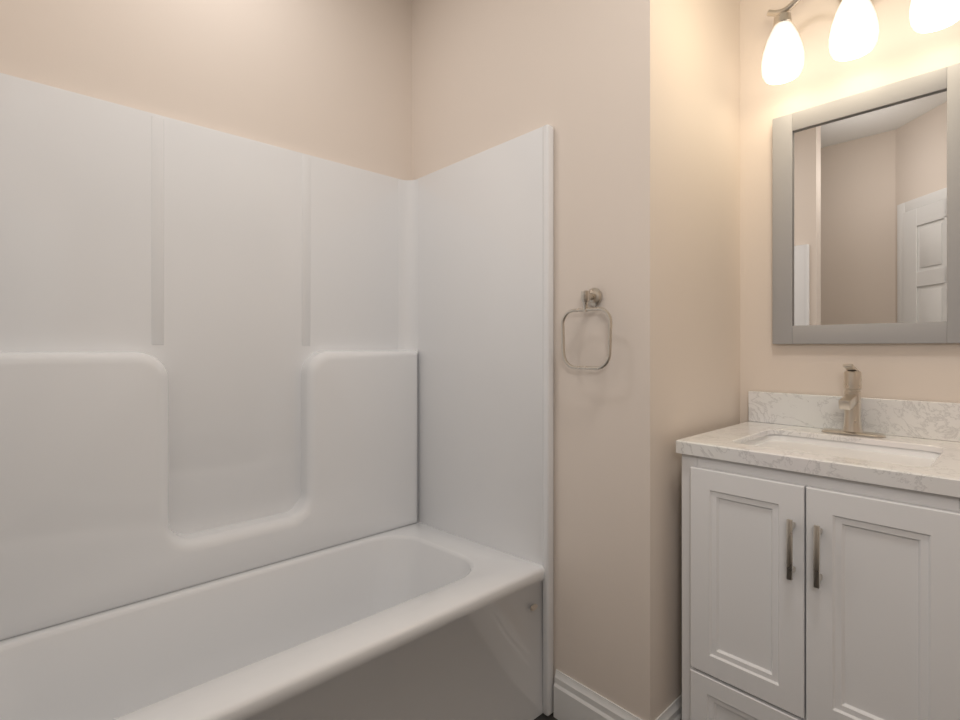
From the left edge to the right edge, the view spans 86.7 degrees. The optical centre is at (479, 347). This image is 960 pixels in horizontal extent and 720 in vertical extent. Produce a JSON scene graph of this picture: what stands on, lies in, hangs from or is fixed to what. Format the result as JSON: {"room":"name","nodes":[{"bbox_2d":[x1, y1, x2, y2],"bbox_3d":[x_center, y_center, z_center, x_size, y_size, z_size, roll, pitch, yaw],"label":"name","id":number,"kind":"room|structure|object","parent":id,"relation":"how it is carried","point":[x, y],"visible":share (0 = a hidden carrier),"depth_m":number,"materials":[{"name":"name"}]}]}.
{"room":"bathroom","nodes":[
{"label":"bathroom","id":0,"kind":"room"},
{"bbox_2d":[0,0,411,179],"bbox_3d":[-1.166,-0.200,1.482,2.270,2.740,0.100,0,0,-43],"label":"wall","id":1,"kind":"structure","parent":0,"point":[330,80],"depth_m":1.75,"materials":[{"name":"beige paint"}]},
{"bbox_2d":[534,712,556,719],"bbox_3d":[0.124,1.195,0.610,3.009,0.050,3.130,0,0,-43],"label":"floor","id":2,"kind":"structure","parent":0,"point":[542,716],"depth_m":1.61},
{"bbox_2d":[0,73,553,719],"bbox_3d":[-0.588,0.229,1.404,1.518,1.878,0.791,0,0,-43],"label":"bathtub","id":3,"kind":"object","parent":2,"relation":"on","point":[276,433],"visible":1,"depth_m":1.61,"materials":[{"name":"white plastic"}]},
{"bbox_2d":[676,391,959,719],"bbox_3d":[0.947,0.659,1.357,0.581,1.019,0.627,0,0,-43],"label":"bathroom vanity","id":4,"kind":"object","parent":2,"relation":"on","point":[820,575],"visible":0.98,"depth_m":1.20,"materials":[{"name":"painted wood"},{"name":"brushed nickel"}]},
{"bbox_2d":[821,364,885,437],"bbox_3d":[1.077,0.150,1.482,0.125,0.208,0.156,0,0,-43],"label":"faucet","id":5,"kind":"object","parent":4,"relation":"on","point":[850,402],"visible":0.96,"depth_m":1.49,"materials":[{"name":"silver metal"}]},
{"bbox_2d":[412,0,739,719],"bbox_3d":[0.318,-0.200,2.084,0.729,2.740,1.223,0,0,-43],"label":"wall","id":6,"kind":"structure","parent":0,"point":[635,104],"depth_m":1.53,"materials":[{"name":"beige paint"}]},
{"bbox_2d":[561,288,611,369],"bbox_3d":[0.320,-0.058,1.496,0.058,0.242,0.178,0,0,-43],"label":"towel ring","id":7,"kind":"object","parent":6,"relation":"attached to","point":[592,296],"visible":1,"depth_m":1.48,"materials":[{"name":"silver metal"}]},
{"bbox_2d":[554,669,641,719],"bbox_3d":[0.341,1.097,1.509,0.015,0.145,0.300,0,0,-43],"label":"baseboard","id":8,"kind":"structure","parent":6,"relation":"attached to","point":[574,699],"depth_m":1.54,"materials":[{"name":"white wood"}]},
{"bbox_2d":[655,694,681,719],"bbox_3d":[0.696,1.097,1.588,0.645,0.145,0.015,0,0,-43],"label":"baseboard","id":9,"kind":"structure","parent":6,"relation":"attached to","point":[673,711],"depth_m":1.46,"materials":[{"name":"white wood"}]},
{"bbox_2d":[740,0,959,423],"bbox_3d":[1.575,-0.200,1.181,0.100,2.740,1.807,0,0,-43],"label":"wall","id":10,"kind":"structure","parent":0,"point":[902,49],"depth_m":1.65,"materials":[{"name":"beige paint"}]},
{"bbox_2d":[762,0,959,84],"bbox_3d":[1.104,-1.020,1.497,0.160,0.315,0.487,0,0,-43],"label":"sconce","id":11,"kind":"object","parent":10,"relation":"attached to","point":[854,32],"visible":1,"depth_m":1.47,"materials":[{"name":"white glass"}]},
{"bbox_2d":[772,63,959,343],"bbox_3d":[1.159,-0.392,1.537,0.026,0.757,0.494,0,0,-43],"label":"mirror","id":12,"kind":"object","parent":10,"relation":"attached to","point":[865,217],"visible":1,"depth_m":1.52,"materials":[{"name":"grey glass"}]}
]}

